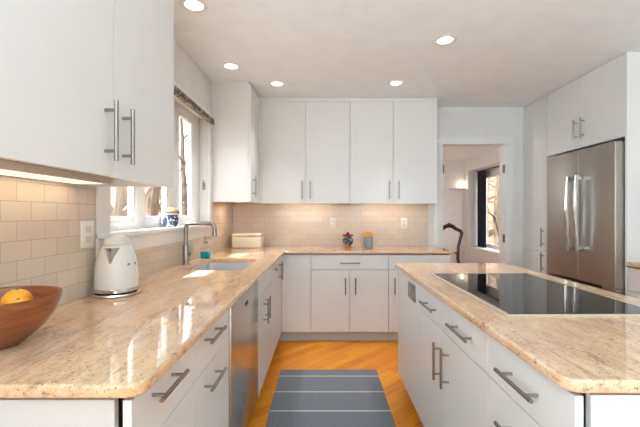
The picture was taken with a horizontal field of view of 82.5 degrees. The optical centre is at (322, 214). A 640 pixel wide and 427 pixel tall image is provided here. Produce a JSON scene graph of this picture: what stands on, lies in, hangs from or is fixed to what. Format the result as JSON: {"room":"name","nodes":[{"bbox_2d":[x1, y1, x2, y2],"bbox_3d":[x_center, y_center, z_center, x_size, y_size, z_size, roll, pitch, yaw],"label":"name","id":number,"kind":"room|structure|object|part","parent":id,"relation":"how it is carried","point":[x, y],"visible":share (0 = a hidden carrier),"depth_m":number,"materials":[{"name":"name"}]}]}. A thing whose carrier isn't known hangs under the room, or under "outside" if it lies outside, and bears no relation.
{"room":"kitchen","nodes":[
{"label":"kitchen","id":0,"kind":"room"},
{"bbox_2d":[0,159,109,183],"bbox_3d":[-0.960,-0.141,1.133,0.120,0.031,0.825,0,0,0],"label":"light","id":1,"kind":"object","parent":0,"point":[7,167],"visible":1,"depth_m":1.21,"materials":[{"name":"white"}]},
{"bbox_2d":[63,38,232,304],"bbox_3d":[-1.123,0.018,0.570,0.155,2.515,7.540,0,0,0],"label":"wall","id":2,"kind":"structure","parent":0,"point":[187,74],"depth_m":3.17,"materials":[{"name":"paint"}]},
{"bbox_2d":[0,0,173,187],"bbox_3d":[-0.829,-0.678,1.150,0.430,1.122,0.900,0,0,0],"label":"upper cabinet","id":3,"kind":"object","parent":2,"relation":"attached to","point":[87,86],"visible":0.98,"depth_m":1.03,"materials":[{"name":"white wood"}]},
{"bbox_3d":[-0.663,-0.666,0.922,0.019,1.098,0.441,0,0,0],"label":"door","id":4,"kind":"part","parent":3,"relation":"part of","materials":[{"name":"wood"}]},
{"bbox_3d":[-0.634,-0.252,1.095,0.040,0.180,0.013,0,0,0],"label":"handle","id":5,"kind":"part","parent":3,"relation":"part of","materials":[{"name":"silver metal"}]},
{"bbox_3d":[-0.634,-0.252,1.190,0.040,0.180,0.013,0,0,0],"label":"handle","id":6,"kind":"part","parent":3,"relation":"part of","materials":[{"name":"silver metal"}]},
{"bbox_3d":[-0.663,-0.666,1.373,0.019,1.098,0.453,0,0,0],"label":"door","id":7,"kind":"part","parent":3,"relation":"part of","materials":[{"name":"wood"}]},
{"bbox_2d":[0,175,232,306],"bbox_3d":[-1.041,0.102,1.906,0.008,0.514,4.612,0,0,0],"label":"wall tiles","id":8,"kind":"structure","parent":2,"relation":"attached to","point":[40,220],"depth_m":1.43,"materials":[{"name":"tile"}]},
{"bbox_2d":[80,221,93,248],"bbox_3d":[-1.033,0.087,1.602,0.007,0.119,0.090,0,0,0],"label":"outlet","id":9,"kind":"object","parent":8,"relation":"attached to","point":[86,227],"visible":1,"depth_m":1.59,"materials":[{"name":"plastic"}]},
{"bbox_2d":[86,226,90,232],"bbox_3d":[-1.030,0.065,1.602,0.001,0.030,0.034,0,0,0],"label":"socket","id":10,"kind":"object","parent":9,"relation":"attached to","point":[88,228],"depth_m":1.60,"materials":[{"name":"plastic"}]},
{"bbox_2d":[86,236,90,242],"bbox_3d":[-1.030,0.109,1.602,0.001,0.030,0.034,0,0,0],"label":"socket","id":11,"kind":"object","parent":9,"relation":"attached to","point":[88,238],"depth_m":1.60,"materials":[{"name":"plastic"}]},
{"bbox_2d":[96,123,212,235],"bbox_3d":[-1.034,-0.403,2.530,0.020,1.025,1.730,0,0,0],"label":"trim","id":12,"kind":"structure","parent":2,"relation":"attached to","point":[103,194],"depth_m":1.75,"materials":[{"name":"wood"}]},
{"bbox_2d":[96,224,215,256],"bbox_3d":[-1.057,0.141,2.530,0.124,0.110,1.730,0,0,0],"label":"trim","id":13,"kind":"structure","parent":2,"relation":"attached to","point":[142,238],"depth_m":2.24,"materials":[{"name":"wood"}]},
{"bbox_2d":[161,205,180,226],"bbox_3d":[-1.049,0.010,2.515,0.127,0.150,0.116,0,0,0],"label":"jar","id":14,"kind":"object","parent":13,"relation":"on","point":[169,218],"visible":1,"depth_m":2.47,"materials":[{"name":"ceramic"}]},
{"bbox_3d":[-1.055,-0.030,2.515,0.116,0.038,0.116,0,0,0],"label":"lid","id":15,"kind":"part","parent":14,"relation":"part of","materials":[{"name":"wood"}]},
{"bbox_2d":[111,100,204,230],"bbox_3d":[-1.115,-0.378,2.538,0.100,0.975,1.545,0,0,0],"label":"window","id":16,"kind":"structure","parent":2,"relation":"in","point":[136,218],"depth_m":2.79,"materials":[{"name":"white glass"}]},
{"bbox_3d":[-1.143,-0.388,2.013,0.035,0.855,0.355,0,0,0],"label":"sash","id":17,"kind":"part","parent":16,"relation":"part of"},
{"bbox_3d":[-1.143,-0.388,2.470,0.035,0.855,0.360,0,0,0],"label":"sash","id":18,"kind":"part","parent":16,"relation":"part of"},
{"bbox_3d":[-1.143,-0.388,2.995,0.035,0.855,0.310,0,0,0],"label":"sash","id":19,"kind":"part","parent":16,"relation":"part of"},
{"bbox_2d":[174,81,214,124],"bbox_3d":[-1.004,-0.854,2.538,0.038,0.073,1.605,0,0,0],"label":"window shade","id":20,"kind":"object","parent":16,"relation":"attached to","point":[183,95],"visible":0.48,"depth_m":2.78,"materials":[{"name":"fabric"}]},
{"bbox_2d":[211,81,261,203],"bbox_3d":[-0.838,-0.678,3.808,0.412,1.122,0.822,0,0,0],"label":"upper cabinet","id":21,"kind":"object","parent":2,"relation":"attached to","point":[236,108],"visible":0.98,"depth_m":3.40,"materials":[{"name":"white wood"}]},
{"bbox_3d":[-0.681,-0.666,3.634,0.019,1.098,0.467,0,0,0],"label":"door","id":22,"kind":"part","parent":21,"relation":"part of","materials":[{"name":"wood"}]},
{"bbox_3d":[-0.652,-0.265,3.470,0.040,0.190,0.012,0,0,0],"label":"handle","id":23,"kind":"part","parent":21,"relation":"part of","materials":[{"name":"silver metal"}]},
{"bbox_2d":[249,340,423,426],"bbox_3d":[1.200,1.315,2.500,4.800,0.080,11.400,0,0,0],"label":"floor","id":24,"kind":"structure","parent":0,"point":[382,356],"depth_m":3.10,"materials":[{"name":"brown wood"}]},
{"bbox_2d":[0,346,192,426],"bbox_3d":[-0.703,0.837,0.975,0.660,0.876,0.379,0,0,0],"label":"base cabinet","id":25,"kind":"object","parent":24,"relation":"on","point":[169,402],"visible":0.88,"depth_m":0.79,"materials":[{"name":"white wood"}]},
{"bbox_3d":[-0.422,0.470,0.975,0.019,0.139,0.376,0,0,0],"label":"drawer","id":26,"kind":"part","parent":25,"relation":"part of","materials":[{"name":"wood"}]},
{"bbox_3d":[-0.393,0.437,0.940,0.040,0.012,0.165,0,0,0],"label":"handle","id":27,"kind":"part","parent":25,"relation":"part of","materials":[{"name":"silver metal"}]},
{"bbox_3d":[-0.422,0.699,0.975,0.019,0.309,0.376,0,0,0],"label":"drawer","id":28,"kind":"part","parent":25,"relation":"part of","materials":[{"name":"wood"}]},
{"bbox_2d":[193,310,228,426],"bbox_3d":[-0.703,0.837,1.385,0.660,0.876,0.438,0,0,0],"label":"base cabinet","id":29,"kind":"object","parent":24,"relation":"on","point":[211,351],"visible":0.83,"depth_m":1.35,"materials":[{"name":"white wood"}]},
{"bbox_3d":[-0.422,0.470,1.383,0.019,0.139,0.431,0,0,0],"label":"drawer","id":30,"kind":"part","parent":29,"relation":"part of","materials":[{"name":"wood"}]},
{"bbox_3d":[-0.393,0.600,1.335,0.040,0.012,0.180,0,0,0],"label":"handle","id":31,"kind":"part","parent":29,"relation":"part of","materials":[{"name":"silver metal"}]},
{"bbox_3d":[-0.393,0.437,1.335,0.040,0.012,0.180,0,0,0],"label":"handle","id":32,"kind":"part","parent":29,"relation":"part of","materials":[{"name":"silver metal"}]},
{"bbox_3d":[-0.422,1.013,1.383,0.019,0.312,0.431,0,0,0],"label":"drawer","id":33,"kind":"part","parent":29,"relation":"part of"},
{"bbox_2d":[228,280,257,426],"bbox_3d":[-0.717,0.839,1.959,0.620,0.872,0.702,0,0,0],"label":"dishwasher","id":34,"kind":"object","parent":24,"relation":"on","point":[243,315],"visible":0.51,"depth_m":1.88,"materials":[{"name":"silver metal"}]},
{"bbox_2d":[258,266,271,396],"bbox_3d":[-0.703,0.837,2.647,0.660,0.876,0.664,0,0,0],"label":"base cabinet","id":35,"kind":"object","parent":24,"relation":"on","point":[265,281],"visible":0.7,"depth_m":2.58,"materials":[{"name":"white wood"}]},
{"bbox_2d":[0,246,453,397],"bbox_3d":[0.129,0.375,2.490,2.343,0.030,3.444,0,0,0],"label":"countertop","id":36,"kind":"structure","parent":35,"relation":"on","point":[88,347],"depth_m":1.13,"materials":[{"name":"stone"}]},
{"bbox_2d":[0,285,62,349],"bbox_3d":[-0.890,0.290,1.000,0.289,0.137,0.289,0,0,0],"label":"bowl","id":37,"kind":"object","parent":36,"relation":"on","point":[19,320],"visible":0.98,"depth_m":0.97,"materials":[{"name":"brown wood"}]},
{"bbox_2d":[0,289,32,304],"bbox_3d":[-0.868,0.245,1.036,0.072,0.069,0.072,0,0,0],"label":"orange","id":38,"kind":"object","parent":37,"relation":"in","point":[17,293],"visible":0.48,"depth_m":1.02,"materials":[{"name":"food"}]},
{"bbox_2d":[6,298,27,303],"bbox_3d":[-0.819,0.257,0.980,0.068,0.066,0.068,0,0,0],"label":"orange","id":39,"kind":"object","parent":37,"relation":"in","point":[16,300],"visible":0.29,"depth_m":0.97,"materials":[{"name":"food"}]},
{"bbox_2d":[90,235,141,298],"bbox_3d":[-0.935,0.225,1.655,0.202,0.268,0.202,0,0,18],"label":"kettle","id":40,"kind":"object","parent":36,"relation":"on","point":[116,271],"visible":1,"depth_m":1.59,"materials":[{"name":"white metal"}]},
{"bbox_3d":[-0.920,0.178,1.581,0.064,0.067,0.038,0,0,-12],"label":"spout","id":41,"kind":"part","parent":40,"relation":"part of","materials":[{"name":"silver metal"}]},
{"bbox_3d":[-0.935,0.113,1.655,0.111,0.044,0.111,0,0,0],"label":"lid","id":42,"kind":"part","parent":40,"relation":"part of","materials":[{"name":"plastic"}]},
{"bbox_2d":[182,221,216,264],"bbox_3d":[-0.885,0.204,2.620,0.254,0.310,0.054,0,0,0],"label":"faucet","id":43,"kind":"object","parent":36,"relation":"on","point":[186,253],"visible":1,"depth_m":2.61,"materials":[{"name":"silver metal"}]},
{"bbox_3d":[-0.880,0.144,2.615,0.238,0.191,0.030,0,0,3],"label":"spout","id":44,"kind":"part","parent":43,"relation":"part of","materials":[{"name":"silver metal"}]},
{"bbox_2d":[200,237,210,257],"bbox_3d":[-0.963,0.272,3.000,0.082,0.174,0.052,0,0,0],"label":"soap dispenser","id":45,"kind":"object","parent":36,"relation":"on","point":[204,254],"visible":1,"depth_m":2.98,"materials":[{"name":"teal"}]},
{"bbox_2d":[190,263,251,270],"bbox_3d":[-0.723,0.480,2.645,0.425,0.179,0.620,0,0,0],"label":"sink","id":46,"kind":"object","parent":36,"relation":"in","point":[209,266],"visible":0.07,"depth_m":2.94,"materials":[{"name":"silver metal"}]},
{"bbox_2d":[232,233,263,247],"bbox_3d":[-0.823,0.281,4.000,0.319,0.155,0.204,0,0,0],"label":"bread box","id":47,"kind":"object","parent":36,"relation":"on","point":[239,240],"visible":1,"depth_m":3.91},
{"bbox_3d":[-0.823,0.222,4.005,0.319,0.035,0.194,0,0,0],"label":"lid","id":48,"kind":"part","parent":47,"relation":"part of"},
{"bbox_2d":[342,232,353,247],"bbox_3d":[0.272,0.276,3.977,0.127,0.167,0.124,0,0,0],"label":"lidded pot","id":49,"kind":"object","parent":36,"relation":"on","point":[347,240],"visible":1,"depth_m":3.94,"materials":[{"name":"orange ceramic"}]},
{"bbox_3d":[0.272,0.289,3.980,0.116,0.094,0.116,0,0,0],"label":"pot","id":50,"kind":"part","parent":49,"relation":"part of","materials":[{"name":"ceramic"}]},
{"bbox_2d":[363,232,372,247],"bbox_3d":[0.494,0.276,3.980,0.108,0.167,0.108,0,0,0],"label":"ceramic jar","id":51,"kind":"object","parent":36,"relation":"on","point":[368,236],"visible":1,"depth_m":3.94,"materials":[{"name":"grey ceramic"}]},
{"bbox_3d":[-0.422,0.857,2.446,0.019,0.625,0.253,0,0,0],"label":"door","id":52,"kind":"part","parent":35,"relation":"part of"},
{"bbox_3d":[-0.422,0.470,2.649,0.019,0.139,0.658,0,0,0],"label":"drawer","id":53,"kind":"part","parent":35,"relation":"part of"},
{"bbox_3d":[-0.393,0.675,2.530,0.040,0.160,0.012,0,0,0],"label":"handle","id":54,"kind":"part","parent":35,"relation":"part of","materials":[{"name":"silver metal"}]},
{"bbox_3d":[-0.422,0.857,2.777,0.019,0.625,0.401,0,0,0],"label":"door","id":55,"kind":"part","parent":35,"relation":"part of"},
{"bbox_3d":[-0.393,0.665,2.620,0.040,0.160,0.012,0,0,0],"label":"handle","id":56,"kind":"part","parent":35,"relation":"part of","materials":[{"name":"silver metal"}]},
{"bbox_2d":[272,260,277,356],"bbox_3d":[-0.708,0.837,3.155,0.650,0.876,0.349,0,0,0],"label":"base cabinet","id":57,"kind":"object","parent":24,"relation":"on","point":[275,265],"visible":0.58,"depth_m":3.11,"materials":[{"name":"white wood"}]},
{"bbox_2d":[278,254,310,340],"bbox_3d":[-0.577,0.837,3.770,0.912,0.876,0.878,0,0,0],"label":"base cabinet","id":58,"kind":"object","parent":24,"relation":"on","point":[294,270],"visible":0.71,"depth_m":3.63,"materials":[{"name":"white wood"}]},
{"bbox_3d":[-0.422,0.785,3.480,0.019,0.768,0.296,0,0,0],"label":"door","id":59,"kind":"part","parent":58,"relation":"part of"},
{"bbox_2d":[265,369,395,426],"bbox_3d":[0.046,1.270,2.092,0.782,0.008,1.785,0,0,0],"label":"rug","id":60,"kind":"object","parent":24,"relation":"on","point":[302,397],"visible":1,"depth_m":2.50,"materials":[{"name":"fabric"}]},
{"bbox_2d":[311,254,387,340],"bbox_3d":[0.266,0.837,3.901,0.771,0.876,0.617,0,0,0],"label":"base cabinet","id":61,"kind":"object","parent":24,"relation":"on","point":[349,292],"visible":0.98,"depth_m":3.63,"materials":[{"name":"white wood"}]},
{"bbox_3d":[0.073,0.861,3.642,0.382,0.617,0.019,0,0,0],"label":"door","id":62,"kind":"part","parent":61,"relation":"part of","materials":[{"name":"wood"}]},
{"bbox_3d":[0.266,0.474,3.642,0.768,0.147,0.019,0,0,0],"label":"drawer","id":63,"kind":"part","parent":61,"relation":"part of","materials":[{"name":"wood"}]},
{"bbox_3d":[0.459,0.861,3.642,0.382,0.617,0.019,0,0,0],"label":"door","id":64,"kind":"part","parent":61,"relation":"part of","materials":[{"name":"wood"}]},
{"bbox_2d":[398,269,419,416],"bbox_3d":[0.935,0.837,2.401,0.759,0.876,0.601,0,0,0],"label":"base cabinet","id":65,"kind":"object","parent":24,"relation":"on","point":[408,310],"visible":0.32,"depth_m":2.35,"materials":[{"name":"wood"}]},
{"bbox_2d":[408,281,415,302],"bbox_3d":[0.552,0.480,2.275,0.007,0.100,0.180,0,0,0],"label":"outlet","id":66,"kind":"object","parent":65,"relation":"attached to","point":[411,288],"visible":1,"depth_m":2.27,"materials":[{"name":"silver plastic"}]},
{"bbox_2d":[387,254,449,340],"bbox_3d":[0.961,0.837,3.901,0.617,0.876,0.617,0,0,0],"label":"base cabinet","id":67,"kind":"object","parent":24,"relation":"on","point":[392,334],"visible":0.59,"depth_m":3.63,"materials":[{"name":"white wood"}]},
{"bbox_3d":[0.961,0.861,3.642,0.614,0.617,0.019,0,0,0],"label":"door","id":68,"kind":"part","parent":67,"relation":"part of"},
{"bbox_3d":[0.710,0.710,3.612,0.012,0.165,0.040,0,0,0],"label":"handle","id":69,"kind":"part","parent":67,"relation":"part of","materials":[{"name":"silver metal"}]},
{"bbox_3d":[0.961,0.474,3.642,0.614,0.147,0.019,0,0,0],"label":"drawer","id":70,"kind":"part","parent":67,"relation":"part of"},
{"bbox_2d":[443,223,463,262],"bbox_3d":[1.850,0.700,5.119,0.496,1.158,0.546,0,0,0],"label":"dining chair","id":71,"kind":"object","parent":24,"relation":"on","point":[449,225],"visible":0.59,"depth_m":5.33,"materials":[{"name":"brown wood"}]},
{"bbox_2d":[419,286,488,426],"bbox_3d":[0.915,0.837,1.665,0.799,0.876,0.869,0,0,0],"label":"base cabinet","id":72,"kind":"object","parent":24,"relation":"on","point":[454,375],"visible":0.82,"depth_m":1.58,"materials":[{"name":"white wood"}]},
{"bbox_3d":[0.536,0.470,1.865,0.040,0.012,0.210,0,0,0],"label":"handle","id":73,"kind":"part","parent":72,"relation":"part of","materials":[{"name":"silver metal"}]},
{"bbox_3d":[0.566,0.470,1.883,0.019,0.139,0.431,0,0,0],"label":"drawer","id":74,"kind":"part","parent":72,"relation":"part of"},
{"bbox_3d":[0.566,0.857,1.883,0.019,0.625,0.431,0,0,0],"label":"door","id":75,"kind":"part","parent":72,"relation":"part of","materials":[{"name":"wood"}]},
{"bbox_3d":[0.536,0.692,1.722,0.040,0.175,0.012,0,0,0],"label":"handle","id":76,"kind":"part","parent":72,"relation":"part of","materials":[{"name":"silver metal"}]},
{"bbox_3d":[0.536,0.683,1.615,0.040,0.175,0.012,0,0,0],"label":"handle","id":77,"kind":"part","parent":72,"relation":"part of","materials":[{"name":"silver metal"}]},
{"bbox_3d":[0.536,0.465,1.440,0.040,0.012,0.210,0,0,0],"label":"handle","id":78,"kind":"part","parent":72,"relation":"part of","materials":[{"name":"silver metal"}]},
{"bbox_3d":[0.566,0.470,1.448,0.019,0.139,0.431,0,0,0],"label":"drawer","id":79,"kind":"part","parent":72,"relation":"part of","materials":[{"name":"wood"}]},
{"bbox_3d":[0.566,0.857,1.448,0.019,0.625,0.431,0,0,0],"label":"door","id":80,"kind":"part","parent":72,"relation":"part of","materials":[{"name":"wood"}]},
{"bbox_2d":[395,263,639,392],"bbox_3d":[0.941,0.375,1.751,0.822,0.030,1.922,0,0,0],"label":"countertop","id":81,"kind":"structure","parent":72,"relation":"on","point":[577,354],"depth_m":1.09,"materials":[{"name":"stone"}]},
{"bbox_2d":[430,273,639,316],"bbox_3d":[0.940,0.357,1.748,0.590,0.006,0.927,0,0,0],"label":"cooktop","id":82,"kind":"object","parent":81,"relation":"in","point":[508,294],"visible":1,"depth_m":1.56,"materials":[{"name":"black glass"}]},
{"bbox_2d":[523,95,555,274],"bbox_3d":[2.611,0.018,3.995,0.673,2.513,0.448,0,0,0],"label":"pantry cabinet","id":83,"kind":"object","parent":24,"relation":"on","point":[535,156],"visible":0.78,"depth_m":3.98,"materials":[{"name":"white wood"}]},
{"bbox_3d":[2.325,-0.423,3.995,0.019,1.622,0.444,0,0,0],"label":"door","id":84,"kind":"part","parent":83,"relation":"part of","materials":[{"name":"wood"}]},
{"bbox_3d":[2.325,0.780,3.995,0.019,0.777,0.444,0,0,0],"label":"door","id":85,"kind":"part","parent":83,"relation":"part of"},
{"bbox_3d":[2.295,0.240,3.820,0.040,0.200,0.012,0,0,0],"label":"handle","id":86,"kind":"part","parent":83,"relation":"part of","materials":[{"name":"silver metal"}]},
{"bbox_3d":[2.295,0.500,3.820,0.040,0.200,0.012,0,0,0],"label":"handle","id":87,"kind":"part","parent":83,"relation":"part of","materials":[{"name":"silver metal"}]},
{"bbox_2d":[488,335,639,426],"bbox_3d":[0.915,0.837,1.017,0.799,0.876,0.424,0,0,0],"label":"base cabinet","id":88,"kind":"object","parent":24,"relation":"on","point":[519,395],"visible":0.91,"depth_m":0.94,"materials":[{"name":"white wood"}]},
{"bbox_3d":[0.566,0.699,1.016,0.019,0.309,0.423,0,0,0],"label":"drawer","id":89,"kind":"part","parent":88,"relation":"part of","materials":[{"name":"wood"}]},
{"bbox_3d":[0.536,0.469,1.010,0.040,0.012,0.190,0,0,0],"label":"handle","id":90,"kind":"part","parent":88,"relation":"part of","materials":[{"name":"silver metal"}]},
{"bbox_3d":[0.566,0.470,1.016,0.019,0.139,0.423,0,0,0],"label":"drawer","id":91,"kind":"part","parent":88,"relation":"part of","materials":[{"name":"wood"}]},
{"bbox_2d":[547,141,624,294],"bbox_3d":[2.554,0.354,3.228,0.785,1.842,0.855,0,0,0],"label":"refrigerator","id":92,"kind":"object","parent":24,"relation":"on","point":[586,187],"visible":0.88,"depth_m":3.09,"materials":[{"name":"silver metal"}]},
{"bbox_3d":[2.279,0.004,3.431,0.078,1.142,0.448,0,0,0],"label":"door","id":93,"kind":"part","parent":92,"relation":"part of","materials":[{"name":"silver metal"}]},
{"bbox_3d":[2.200,-0.010,3.260,0.079,0.660,0.030,0,0,0],"label":"handle","id":94,"kind":"part","parent":92,"relation":"part of","materials":[{"name":"silver metal"}]},
{"bbox_3d":[2.200,-0.010,3.150,0.079,0.660,0.030,0,0,0],"label":"handle","id":95,"kind":"part","parent":92,"relation":"part of","materials":[{"name":"silver metal"}]},
{"bbox_3d":[2.279,0.887,3.228,0.078,0.576,0.855,0,0,0],"label":"freezer drawer","id":96,"kind":"part","parent":92,"relation":"part of","materials":[{"name":"silver metal"}]},
{"bbox_3d":[2.279,0.004,3.002,0.078,1.142,0.403,0,0,0],"label":"door","id":97,"kind":"part","parent":92,"relation":"part of","materials":[{"name":"silver metal"}]},
{"bbox_2d":[625,52,639,295],"bbox_3d":[2.630,0.018,2.785,0.637,2.513,0.020,0,0,0],"label":"end panel","id":98,"kind":"object","parent":24,"relation":"on","point":[632,59],"visible":0.57,"depth_m":2.77,"materials":[{"name":"wood"}]},
{"bbox_2d":[628,267,639,298],"bbox_3d":[2.611,0.837,1.994,0.672,0.876,1.558,0,0,0],"label":"base cabinet","id":99,"kind":"object","parent":24,"relation":"on","point":[633,273],"visible":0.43,"depth_m":2.72,"materials":[{"name":"white wood"}]},
{"bbox_2d":[624,262,639,267],"bbox_3d":[2.616,0.375,1.986,0.663,0.030,1.572,0,0,0],"label":"countertop","id":100,"kind":"structure","parent":99,"relation":"on","point":[630,264],"depth_m":2.71,"materials":[{"name":"stone"}]},
{"bbox_3d":[2.325,0.715,2.384,0.019,0.276,0.774,0,0,0],"label":"drawer","id":101,"kind":"part","parent":99,"relation":"part of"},
{"bbox_2d":[233,107,523,267],"bbox_3d":[1.028,0.018,4.280,4.145,2.515,0.120,0,0,0],"label":"wall","id":102,"kind":"structure","parent":0,"point":[450,120],"depth_m":4.22,"materials":[{"name":"paint"}]},
{"bbox_2d":[262,98,349,203],"bbox_3d":[-0.180,-0.678,4.024,0.932,1.122,0.389,0,0,0],"label":"upper cabinet","id":103,"kind":"object","parent":102,"relation":"attached to","point":[306,141],"visible":1,"depth_m":3.87,"materials":[{"name":"white wood"}]},
{"bbox_3d":[-0.414,-0.655,3.880,0.461,1.076,0.019,0,0,0],"label":"door","id":104,"kind":"part","parent":103,"relation":"part of","materials":[{"name":"wood"}]},
{"bbox_3d":[0.052,-0.655,3.880,0.464,1.076,0.019,0,0,0],"label":"door","id":105,"kind":"part","parent":103,"relation":"part of","materials":[{"name":"wood"}]},
{"bbox_2d":[233,204,427,245],"bbox_3d":[0.086,0.120,4.216,2.247,0.480,0.008,0,0,0],"label":"wall tiles","id":106,"kind":"structure","parent":102,"relation":"attached to","point":[281,224],"depth_m":4.21,"materials":[{"name":"tile"}]},
{"bbox_2d":[330,218,335,227],"bbox_3d":[0.118,0.101,4.208,0.072,0.119,0.007,0,0,0],"label":"outlet","id":107,"kind":"object","parent":106,"relation":"attached to","point":[332,220],"visible":1,"depth_m":4.21,"materials":[{"name":"plastic"}]},
{"bbox_2d":[401,218,406,227],"bbox_3d":[0.936,0.101,4.208,0.072,0.119,0.007,0,0,0],"label":"outlet","id":108,"kind":"object","parent":106,"relation":"attached to","point":[403,220],"visible":1,"depth_m":4.21,"materials":[{"name":"plastic"}]},
{"bbox_2d":[350,98,436,203],"bbox_3d":[0.750,-0.678,4.024,0.927,1.122,0.389,0,0,0],"label":"upper cabinet","id":109,"kind":"object","parent":102,"relation":"attached to","point":[393,141],"visible":0.98,"depth_m":3.87,"materials":[{"name":"white wood"}]},
{"bbox_3d":[0.515,-0.655,3.880,0.454,1.076,0.019,0,0,0],"label":"door","id":110,"kind":"part","parent":109,"relation":"part of","materials":[{"name":"wood"}]},
{"bbox_3d":[0.979,-0.655,3.880,0.466,1.076,0.019,0,0,0],"label":"door","id":111,"kind":"part","parent":109,"relation":"part of","materials":[{"name":"wood"}]},
{"bbox_2d":[434,135,513,264],"bbox_3d":[1.740,0.180,4.269,0.920,2.190,0.143,0,0,0],"label":"door frame","id":112,"kind":"structure","parent":102,"relation":"in","point":[505,143],"depth_m":4.20,"materials":[{"name":"white wood"}]},
{"bbox_2d":[174,0,639,106],"bbox_3d":[0.950,-1.290,0.570,4.300,0.100,7.540,0,0,0],"label":"ceiling","id":113,"kind":"structure","parent":0,"point":[505,53],"depth_m":2.66,"materials":[{"name":"paint"}]},
{"bbox_2d":[179,0,208,12],"bbox_3d":[-0.763,-1.236,2.160,0.168,0.006,0.168,0,0,0],"label":"recessed light","id":114,"kind":"object","parent":113,"relation":"in","point":[195,6],"visible":1,"depth_m":2.16,"materials":[{"name":"white"}]},
{"bbox_2d":[221,62,240,69],"bbox_3d":[-0.768,-1.236,3.050,0.168,0.006,0.168,0,0,0],"label":"recessed light","id":115,"kind":"object","parent":113,"relation":"in","point":[226,65],"visible":1,"depth_m":3.04,"materials":[{"name":"white"}]},
{"bbox_2d":[268,80,285,86],"bbox_3d":[-0.435,-1.236,3.456,0.168,0.006,0.168,0,0,0],"label":"recessed light","id":116,"kind":"object","parent":113,"relation":"in","point":[276,83],"visible":1,"depth_m":3.45,"materials":[{"name":"white"}]},
{"bbox_2d":[387,80,404,85],"bbox_3d":[0.689,-1.236,3.440,0.168,0.006,0.168,0,0,0],"label":"recessed light","id":117,"kind":"object","parent":113,"relation":"in","point":[393,82],"visible":1,"depth_m":3.44,"materials":[{"name":"white"}]},
{"bbox_2d":[433,34,457,45],"bbox_3d":[0.867,-1.236,2.594,0.168,0.006,0.168,0,0,0],"label":"recessed light","id":118,"kind":"object","parent":113,"relation":"in","point":[447,39],"visible":1,"depth_m":2.58,"materials":[{"name":"white"}]},
{"bbox_2d":[443,160,463,262],"bbox_3d":[1.200,0.037,8.100,4.800,2.475,0.200,0,0,0],"label":"wall","id":119,"kind":"structure","parent":0,"point":[453,175],"depth_m":8.00,"materials":[{"name":"paint"}]},
{"bbox_2d":[443,146,498,159],"bbox_3d":[1.200,-1.250,6.270,4.800,0.100,3.860,0,0,0],"label":"ceiling","id":120,"kind":"structure","parent":0,"point":[449,152],"depth_m":6.95,"materials":[{"name":"paint"}]},
{"bbox_2d":[464,147,498,262],"bbox_3d":[3.300,0.037,6.170,0.400,2.475,3.660,0,0,0],"label":"wall","id":121,"kind":"structure","parent":0,"point":[488,159],"depth_m":7.80,"materials":[{"name":"paint"}]},
{"bbox_2d":[477,166,498,247],"bbox_3d":[3.290,-0.070,7.000,0.051,1.689,1.594,0,0,0],"label":"window frame","id":122,"kind":"structure","parent":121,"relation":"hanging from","point":[481,175],"depth_m":7.53,"materials":[{"name":"black"}]},
{"bbox_2d":[485,167,498,248],"bbox_3d":[3.425,-0.125,7.000,0.050,1.600,1.600,0,0,0],"label":"window","id":123,"kind":"structure","parent":121,"relation":"in","point":[493,172],"depth_m":7.32,"materials":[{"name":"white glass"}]},
{"label":"outside","id":124,"kind":"structure","parent":0,"visible":0},
{"bbox_2d":[127,176,495,244],"bbox_3d":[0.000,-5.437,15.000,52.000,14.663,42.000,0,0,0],"label":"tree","id":125,"kind":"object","parent":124,"point":[490,240],"depth_m":14.00,"materials":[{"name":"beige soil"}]},
{"bbox_2d":[111,187,153,215],"bbox_3d":[-2.512,-1.801,4.592,1.665,7.370,1.545,0,0,0],"label":"bare tree","id":126,"kind":"object","parent":125,"relation":"on","point":[119,195],"visible":0.04,"depth_m":4.53,"materials":[{"name":"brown plant"}]},
{"bbox_2d":[145,168,179,215],"bbox_3d":[-4.010,-1.641,8.831,1.839,6.574,1.336,0,0,21],"label":"bare tree","id":127,"kind":"object","parent":125,"relation":"on","point":[160,203],"visible":0.05,"depth_m":8.78,"materials":[{"name":"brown plant"}]},
{"bbox_2d":[145,155,186,215],"bbox_3d":[-3.219,-2.608,6.733,2.015,8.783,1.475,0,0,41],"label":"bare tree","id":128,"kind":"object","parent":125,"relation":"on","point":[152,200],"visible":0.04,"depth_m":6.82,"materials":[{"name":"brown plant"}]},
{"bbox_2d":[179,117,187,215],"bbox_3d":[-4.404,-1.645,11.736,1.420,6.316,1.650,0,0,-22],"label":"bare tree","id":129,"kind":"object","parent":125,"relation":"on","point":[184,202],"visible":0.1,"depth_m":11.80,"materials":[{"name":"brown plant"}]},
{"bbox_2d":[487,177,490,237],"bbox_3d":[5.255,-2.897,11.679,1.744,7.336,1.711,0,0,26],"label":"bare tree","id":130,"kind":"object","parent":125,"relation":"on","point":[490,177],"visible":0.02,"depth_m":11.34,"materials":[{"name":"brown plant"}]},
{"bbox_2d":[487,176,498,244],"bbox_3d":[4.743,-1.404,9.300,2.123,6.095,1.796,0,0,0],"label":"bare tree","id":131,"kind":"object","parent":125,"relation":"on","point":[495,215],"visible":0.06,"depth_m":9.29,"materials":[{"name":"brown plant"}]},
{"bbox_3d":[3.025,0.017,0.510,0.150,2.515,7.420,0,0,0],"label":"wall","id":132,"kind":"structure","parent":0,"visible":0},
{"bbox_2d":[547,54,624,155],"bbox_3d":[2.611,-0.919,3.283,0.673,0.638,0.972,0,0,0],"label":"upper cabinet","id":133,"kind":"object","parent":132,"relation":"attached to","point":[588,111],"visible":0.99,"depth_m":3.17,"materials":[{"name":"white wood"}]},
{"bbox_3d":[2.325,-0.918,3.525,0.019,0.636,0.485,0,0,0],"label":"door","id":134,"kind":"part","parent":133,"relation":"part of","materials":[{"name":"wood"}]},
{"bbox_3d":[2.325,-0.918,3.038,0.019,0.636,0.479,0,0,0],"label":"door","id":135,"kind":"part","parent":133,"relation":"part of","materials":[{"name":"wood"}]}
]}

